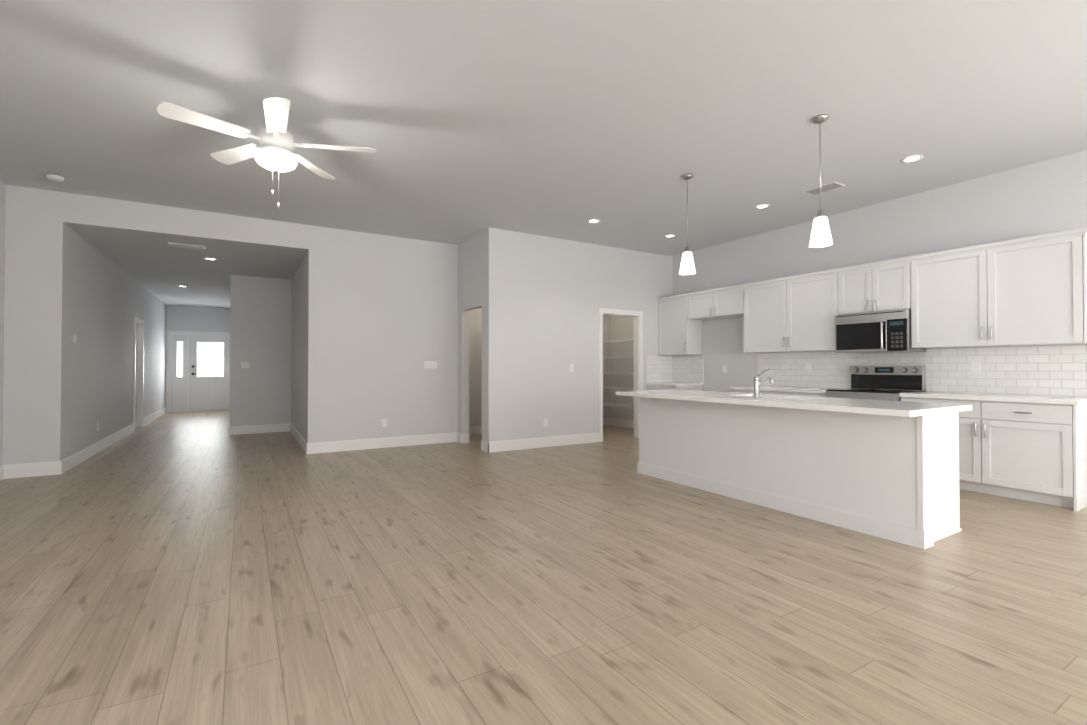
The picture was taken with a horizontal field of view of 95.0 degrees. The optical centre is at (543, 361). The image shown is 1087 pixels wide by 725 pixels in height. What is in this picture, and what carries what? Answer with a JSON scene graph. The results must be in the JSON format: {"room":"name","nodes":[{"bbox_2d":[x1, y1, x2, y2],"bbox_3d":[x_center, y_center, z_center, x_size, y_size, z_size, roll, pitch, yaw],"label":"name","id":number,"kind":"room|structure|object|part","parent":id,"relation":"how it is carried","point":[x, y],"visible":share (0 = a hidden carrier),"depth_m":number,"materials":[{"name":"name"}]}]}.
{"room":"kitchen","nodes":[
{"label":"kitchen","id":0,"kind":"room"},
{"bbox_2d":[0,180,5,465],"bbox_3d":[-2.998,-0.373,0.640,0.120,3.130,11.040,0,-1,-31],"label":"wall","id":1,"kind":"structure","parent":0,"point":[2,234],"depth_m":5.25,"materials":[{"name":"paint"}]},
{"bbox_2d":[0,407,633,480],"bbox_3d":[-1.492,1.186,6.610,8.640,0.147,19.500,0,-1,-31],"label":"baseboard","id":2,"kind":"structure","parent":1,"relation":"attached to","point":[9,471],"depth_m":7.30,"materials":[{"name":"white wood"}]},
{"bbox_2d":[64,225,165,458],"bbox_3d":[-7.707,-0.110,9.324,0.120,2.800,8.700,0,-1,-31],"label":"wall","id":3,"kind":"structure","parent":0,"point":[107,300],"depth_m":7.17,"materials":[{"name":"paint"}]},
{"bbox_2d":[73,335,76,342],"bbox_3d":[-5.604,-0.268,5.958,0.006,0.085,0.110,0,-1,-31],"label":"thermostat","id":4,"kind":"object","parent":3,"relation":"attached to","point":[74,338],"visible":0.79,"depth_m":5.96,"materials":[{"name":"white plastic"}]},
{"bbox_2d":[135,324,137,426],"bbox_3d":[-7.882,0.272,9.553,0.153,2.024,0.784,0,-1,-31],"label":"hall door","id":5,"kind":"structure","parent":3,"relation":"in","point":[136,375],"depth_m":9.79,"materials":[{"name":"white wood"}]},
{"bbox_2d":[133,316,143,430],"bbox_3d":[-7.849,0.233,9.573,0.138,2.120,0.960,0,-1,-31],"label":"door frame","id":6,"kind":"structure","parent":3,"relation":"attached to","point":[140,378],"depth_m":9.92,"materials":[{"name":"white wood"}]},
{"bbox_2d":[67,225,307,307],"bbox_3d":[-6.589,-1.552,10.014,2.730,0.100,8.700,0,-1,-31],"label":"ceiling","id":7,"kind":"structure","parent":0,"point":[159,267],"depth_m":7.70,"materials":[{"name":"paint"}]},
{"bbox_2d":[168,242,205,249],"bbox_3d":[-4.748,-1.536,6.639,0.400,0.010,0.200,0,-1,-31],"label":"ceiling vent","id":8,"kind":"object","parent":7,"relation":"in","point":[186,245],"visible":0.98,"depth_m":6.63,"materials":[{"name":"white plastic"}]},
{"bbox_2d":[165,305,229,406],"bbox_3d":[-9.214,-0.064,13.424,1.530,2.800,0.120,0,-1,-31],"label":"wall","id":9,"kind":"structure","parent":0,"point":[193,318],"depth_m":13.33,"materials":[{"name":"paint"}]},
{"bbox_2d":[166,331,229,412],"bbox_3d":[-9.201,0.268,13.418,1.520,2.135,0.138,0,-1,-31],"label":"door frame","id":10,"kind":"structure","parent":9,"relation":"attached to","point":[169,369],"depth_m":13.09,"materials":[{"name":"white wood"}]},
{"bbox_2d":[172,335,229,410],"bbox_3d":[-9.188,0.314,13.395,1.295,2.000,0.110,0,-1,-31],"label":"front door","id":11,"kind":"structure","parent":9,"relation":"in","point":[209,372],"depth_m":13.41,"materials":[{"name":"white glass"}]},
{"bbox_2d":[3,185,457,464],"bbox_3d":[-3.529,-0.305,6.695,5.220,3.130,0.120,0,-1,-31],"label":"wall","id":12,"kind":"structure","parent":0,"point":[382,325],"depth_m":6.91,"materials":[{"name":"paint"}]},
{"bbox_2d":[382,419,386,426],"bbox_3d":[-2.340,0.907,7.323,0.075,0.115,0.009,0,-1,-31],"label":"outlet","id":13,"kind":"object","parent":12,"relation":"attached to","point":[384,422],"visible":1,"depth_m":7.32,"materials":[{"name":"white plastic"}]},
{"bbox_2d":[424,361,436,367],"bbox_3d":[-1.745,0.047,7.690,0.190,0.093,0.010,0,-1,-31],"label":"light switch","id":14,"kind":"object","parent":12,"relation":"attached to","point":[430,364],"visible":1,"depth_m":7.68,"materials":[{"name":"white plastic"}]},
{"bbox_2d":[230,275,291,425],"bbox_3d":[-5.051,-0.113,9.044,1.080,2.800,0.120,0,-1,-31],"label":"wall","id":15,"kind":"structure","parent":0,"point":[260,331],"depth_m":8.95,"materials":[{"name":"paint"}]},
{"bbox_2d":[241,362,248,367],"bbox_3d":[-5.283,0.064,8.827,0.120,0.115,0.010,0,-1,-31],"label":"light switch","id":16,"kind":"object","parent":15,"relation":"attached to","point":[244,364],"visible":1,"depth_m":8.82,"materials":[{"name":"white plastic"}]},
{"bbox_2d":[291,252,307,441],"bbox_3d":[-3.918,-0.124,8.093,0.120,2.800,2.680,0,-1,-31],"label":"wall","id":17,"kind":"structure","parent":0,"point":[299,352],"depth_m":7.82,"materials":[{"name":"paint"}]},
{"bbox_2d":[458,228,496,441],"bbox_3d":[-1.012,-0.296,7.458,0.120,3.130,1.170,0,-1,-31],"label":"wall","id":18,"kind":"structure","parent":0,"point":[477,271],"depth_m":7.12,"materials":[{"name":"paint"}]},
{"bbox_2d":[469,308,608,426],"bbox_3d":[-0.139,-0.274,9.438,3.420,3.130,0.120,0,-1,-31],"label":"wall","id":19,"kind":"structure","parent":0,"point":[475,367],"depth_m":8.75,"materials":[{"name":"paint"}]},
{"bbox_2d":[0,410,1086,724],"bbox_3d":[-1.500,1.310,6.662,9.200,0.100,20.000,0,-1,-31],"label":"floor","id":20,"kind":"structure","parent":0,"point":[186,568],"depth_m":2.56,"materials":[{"name":"brown wood"}]},
{"bbox_2d":[648,386,701,390],"bbox_3d":[2.184,0.841,8.301,0.598,0.876,0.656,0,-1,-31],"label":"base cabinet","id":21,"kind":"object","parent":20,"relation":"on","point":[699,388],"depth_m":8.07,"materials":[{"name":"white wood"}]},
{"bbox_2d":[646,382,701,385],"bbox_3d":[2.178,0.383,8.291,0.623,0.040,0.676,0,-1,-31],"label":"countertop","id":22,"kind":"structure","parent":21,"relation":"on","point":[670,383],"depth_m":8.16,"materials":[{"name":"white stone"}]},
{"bbox_2d":[732,390,769,393],"bbox_3d":[3.079,0.824,6.816,0.598,0.876,0.712,0,-1,-31],"label":"base cabinet","id":23,"kind":"object","parent":20,"relation":"on","point":[737,391],"depth_m":6.72,"materials":[{"name":"white wood"}]},
{"bbox_2d":[770,390,825,396],"bbox_3d":[3.386,0.818,6.305,0.598,0.876,0.728,0,-1,-31],"label":"base cabinet","id":24,"kind":"object","parent":20,"relation":"on","point":[776,392],"depth_m":6.23,"materials":[{"name":"white wood"}]},
{"bbox_2d":[730,386,837,393],"bbox_3d":[3.219,0.363,6.564,0.623,0.040,1.336,0,-1,-31],"label":"countertop","id":25,"kind":"structure","parent":24,"relation":"on","point":[789,390],"depth_m":6.26,"materials":[{"name":"white stone"}]},
{"bbox_2d":[635,396,961,549],"bbox_3d":[1.968,0.799,4.538,0.857,0.875,2.750,0,-1,-31],"label":"kitchen island","id":26,"kind":"object","parent":20,"relation":"on","point":[887,469],"depth_m":3.83,"materials":[{"name":"wood"}]},
{"bbox_2d":[616,389,971,415],"bbox_3d":[1.934,0.341,4.539,0.940,0.040,2.840,0,-1,-31],"label":"island countertop","id":27,"kind":"structure","parent":26,"relation":"on","point":[814,404],"depth_m":3.85,"materials":[{"name":"white stone"}]},
{"bbox_2d":[826,366,924,400],"bbox_3d":[3.723,0.648,5.636,0.695,1.200,0.754,0,-1,-31],"label":"range","id":28,"kind":"object","parent":20,"relation":"on","point":[890,383],"visible":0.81,"depth_m":5.67,"materials":[{"name":"silver metal"}]},
{"bbox_2d":[901,398,969,490],"bbox_3d":[4.157,0.804,5.026,0.598,0.876,0.723,0,-1,-31],"label":"base cabinet","id":29,"kind":"object","parent":20,"relation":"on","point":[964,416],"depth_m":4.75,"materials":[{"name":"white wood"}]},
{"bbox_2d":[970,402,1086,510],"bbox_3d":[4.454,0.798,4.533,0.598,0.876,0.677,0,-1,-31],"label":"base cabinet","id":30,"kind":"object","parent":20,"relation":"on","point":[1032,448],"depth_m":4.34,"materials":[{"name":"white wood"}]},
{"bbox_2d":[899,392,1086,405],"bbox_3d":[4.294,0.343,4.779,0.623,0.040,1.296,0,-1,-31],"label":"countertop","id":31,"kind":"structure","parent":30,"relation":"on","point":[1054,400],"depth_m":4.56,"materials":[{"name":"white stone"}]},
{"bbox_2d":[0,0,1086,256],"bbox_3d":[0.599,-1.960,3.176,8.880,0.100,11.640,0,-1,-31],"label":"ceiling","id":32,"kind":"structure","parent":0,"point":[546,118],"depth_m":3.71,"materials":[{"name":"paint"}]},
{"bbox_2d":[46,174,63,181],"bbox_3d":[-4.994,-1.870,5.094,0.136,0.035,0.136,0,-1,-31],"label":"smoke detector","id":33,"kind":"object","parent":32,"relation":"attached to","point":[55,178],"visible":1,"depth_m":5.06,"materials":[{"name":"white plastic"}]},
{"bbox_2d":[157,97,375,207],"bbox_3d":[-1.968,-1.532,3.656,1.360,0.745,1.318,0,-1,-31],"label":"fan","id":34,"kind":"object","parent":32,"relation":"hanging from","point":[276,142],"visible":1,"depth_m":3.60,"materials":[{"name":"white plastic"}]},
{"bbox_3d":[-1.987,-1.475,3.703,0.284,0.105,0.284,0,-1,-31],"label":"lamp shade","id":35,"kind":"part","parent":34,"relation":"part of","materials":[{"name":"white glass"}]},
{"bbox_2d":[587,219,599,222],"bbox_3d":[0.671,-1.867,6.640,0.176,0.006,0.176,0,-1,-31],"label":"recessed light","id":36,"kind":"object","parent":32,"relation":"in","point":[593,221],"visible":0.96,"depth_m":6.64,"materials":[{"name":"white"}]},
{"bbox_2d":[664,234,675,237],"bbox_3d":[1.877,-1.859,7.390,0.176,0.006,0.176,0,-1,-31],"label":"recessed light","id":37,"kind":"object","parent":32,"relation":"in","point":[669,235],"visible":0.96,"depth_m":7.38,"materials":[{"name":"white"}]},
{"bbox_2d":[679,174,695,274],"bbox_3d":[1.463,-1.391,5.068,0.164,0.995,0.164,0,-1,-31],"label":"pendant light","id":38,"kind":"object","parent":32,"relation":"hanging from","point":[687,266],"visible":1,"depth_m":5.03,"materials":[{"name":"white glass"}]},
{"bbox_2d":[754,204,769,208],"bbox_3d":[2.648,-1.874,6.033,0.176,0.006,0.176,0,-1,-31],"label":"recessed light","id":39,"kind":"object","parent":32,"relation":"in","point":[762,206],"visible":1,"depth_m":6.03,"materials":[{"name":"white"}]},
{"bbox_2d":[809,114,832,247],"bbox_3d":[2.161,-1.404,3.890,0.164,0.995,0.164,0,-1,-31],"label":"pendant light","id":40,"kind":"object","parent":32,"relation":"hanging from","point":[820,235],"visible":1,"depth_m":3.85,"materials":[{"name":"white glass"}]},
{"bbox_2d":[803,182,844,194],"bbox_3d":[3.050,-1.879,5.423,0.200,0.010,0.350,0,-1,-31],"label":"ceiling vent","id":41,"kind":"object","parent":32,"relation":"in","point":[825,187],"visible":1,"depth_m":5.40,"materials":[{"name":"white plastic"}]},
{"bbox_2d":[900,155,923,162],"bbox_3d":[3.443,-1.890,4.656,0.176,0.006,0.176,0,-1,-31],"label":"recessed light","id":42,"kind":"object","parent":32,"relation":"in","point":[913,158],"visible":1,"depth_m":4.66,"materials":[{"name":"white"}]},
{"bbox_2d":[496,229,672,440],"bbox_3d":[0.775,-0.291,7.922,3.420,3.130,0.120,0,-1,-31],"label":"wall","id":43,"kind":"structure","parent":0,"point":[554,295],"depth_m":7.53,"materials":[{"name":"paint"}]},
{"bbox_2d":[543,419,547,426],"bbox_3d":[0.029,0.908,7.384,0.075,0.115,0.009,0,-1,-31],"label":"outlet","id":44,"kind":"object","parent":43,"relation":"attached to","point":[545,422],"visible":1,"depth_m":7.38,"materials":[{"name":"white plastic"}]},
{"bbox_2d":[569,364,573,371],"bbox_3d":[0.432,0.101,7.635,0.075,0.115,0.010,0,-1,-31],"label":"light switch","id":45,"kind":"object","parent":43,"relation":"attached to","point":[571,367],"visible":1,"depth_m":7.63,"materials":[{"name":"white plastic"}]},
{"bbox_2d":[599,308,642,441],"bbox_3d":[1.237,0.217,8.195,0.920,2.120,0.156,0,-1,-31],"label":"door frame","id":46,"kind":"structure","parent":43,"relation":"attached to","point":[638,349],"depth_m":8.34,"materials":[{"name":"white wood"}]},
{"bbox_2d":[609,150,1086,420],"bbox_3d":[4.350,-0.319,5.418,0.120,3.130,11.640,0,-1,-31],"label":"wall","id":47,"kind":"structure","parent":0,"point":[1043,197],"depth_m":5.97,"materials":[{"name":"paint"}]},
{"bbox_2d":[603,403,633,408],"bbox_3d":[1.617,0.858,9.471,0.360,0.037,1.611,0,-1,-31],"label":"shelf","id":48,"kind":"object","parent":47,"relation":"attached to","point":[617,404],"visible":0.62,"depth_m":9.55,"materials":[{"name":"white wood"}]},
{"bbox_2d":[603,339,633,342],"bbox_3d":[1.617,-0.392,9.485,0.360,0.037,1.611,0,-1,-31],"label":"shelf","id":49,"kind":"object","parent":47,"relation":"attached to","point":[619,340],"visible":0.42,"depth_m":9.56,"materials":[{"name":"white wood"}]},
{"bbox_2d":[604,356,633,358],"bbox_3d":[1.617,-0.072,9.482,0.360,0.037,1.611,0,-1,-31],"label":"shelf","id":50,"kind":"object","parent":47,"relation":"attached to","point":[618,357],"visible":0.54,"depth_m":9.53,"materials":[{"name":"white wood"}]},
{"bbox_2d":[605,387,633,390],"bbox_3d":[1.617,0.528,9.475,0.360,0.037,1.611,0,-1,-31],"label":"shelf","id":51,"kind":"object","parent":47,"relation":"attached to","point":[616,388],"visible":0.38,"depth_m":9.55,"materials":[{"name":"white wood"}]},
{"bbox_2d":[606,372,633,374],"bbox_3d":[1.617,0.228,9.478,0.360,0.037,1.611,0,-1,-31],"label":"shelf","id":52,"kind":"object","parent":47,"relation":"attached to","point":[631,373],"visible":0.58,"depth_m":9.43,"materials":[{"name":"white wood"}]},
{"bbox_2d":[657,295,701,354],"bbox_3d":[2.291,-0.598,8.382,0.348,0.976,0.655,0,-1,-31],"label":"upper cabinet","id":53,"kind":"object","parent":47,"relation":"attached to","point":[677,335],"depth_m":8.22,"materials":[{"name":"white wood"}]},
{"bbox_2d":[685,285,740,322],"bbox_3d":[2.731,-0.887,7.654,0.348,0.415,1.048,0,-1,-31],"label":"upper cabinet","id":54,"kind":"object","parent":47,"relation":"attached to","point":[725,302],"depth_m":7.57,"materials":[{"name":"white wood"}]},
{"bbox_2d":[722,366,726,372],"bbox_3d":[2.834,0.123,7.804,0.009,0.115,0.075,0,-1,-31],"label":"electrical outlet","id":55,"kind":"object","parent":47,"relation":"attached to","point":[724,369],"visible":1,"depth_m":7.80,"materials":[{"name":"white plastic"}]},
{"bbox_2d":[741,279,792,352],"bbox_3d":[3.188,-0.615,6.892,0.348,0.976,0.718,0,-1,-31],"label":"upper cabinet","id":56,"kind":"object","parent":47,"relation":"attached to","point":[761,300],"depth_m":6.87,"materials":[{"name":"white wood"}]},
{"bbox_2d":[781,269,836,351],"bbox_3d":[3.514,-0.621,6.352,0.348,0.976,0.784,0,-1,-31],"label":"upper cabinet","id":57,"kind":"object","parent":47,"relation":"attached to","point":[808,301],"depth_m":6.29,"materials":[{"name":"white wood"}]},
{"bbox_2d":[646,345,1086,396],"bbox_3d":[3.318,0.106,6.409,0.620,0.470,5.090,0,-1,-31],"label":"wall tile","id":58,"kind":"structure","parent":47,"relation":"attached to","point":[1055,370],"depth_m":5.33,"materials":[{"name":"white tile"}]},
{"bbox_2d":[805,362,810,370],"bbox_3d":[3.524,0.070,6.644,0.009,0.115,0.075,0,-1,-31],"label":"outlet","id":59,"kind":"object","parent":58,"relation":"attached to","point":[807,366],"visible":1,"depth_m":6.64,"materials":[{"name":"white plastic"}]},
{"bbox_2d":[971,362,980,372],"bbox_3d":[4.443,0.062,5.120,0.009,0.115,0.075,0,-1,-31],"label":"outlet","id":60,"kind":"object","parent":58,"relation":"attached to","point":[975,367],"visible":1,"depth_m":5.12,"materials":[{"name":"white plastic"}]},
{"bbox_2d":[837,258,900,314],"bbox_3d":[3.880,-0.838,5.748,0.348,0.556,0.756,0,-1,-31],"label":"upper cabinet","id":61,"kind":"object","parent":47,"relation":"attached to","point":[870,287],"depth_m":5.67,"materials":[{"name":"white wood"}]},
{"bbox_2d":[835,309,925,352],"bbox_3d":[3.824,-0.331,5.708,0.479,0.450,0.753,0,-1,-31],"label":"microwave","id":62,"kind":"object","parent":61,"relation":"attached to","point":[879,331],"visible":1,"depth_m":5.55,"materials":[{"name":"silver metal"}]},
{"bbox_2d":[901,245,976,347],"bbox_3d":[4.240,-0.635,5.147,0.348,0.976,0.765,0,-1,-31],"label":"upper cabinet","id":63,"kind":"object","parent":47,"relation":"attached to","point":[939,289],"depth_m":5.10,"materials":[{"name":"white wood"}]},
{"bbox_2d":[977,227,1086,346],"bbox_3d":[4.560,-0.641,4.616,0.348,0.976,0.715,0,-1,-31],"label":"upper cabinet","id":64,"kind":"object","parent":47,"relation":"attached to","point":[1029,291],"depth_m":4.51,"materials":[{"name":"white wood"}]}
]}

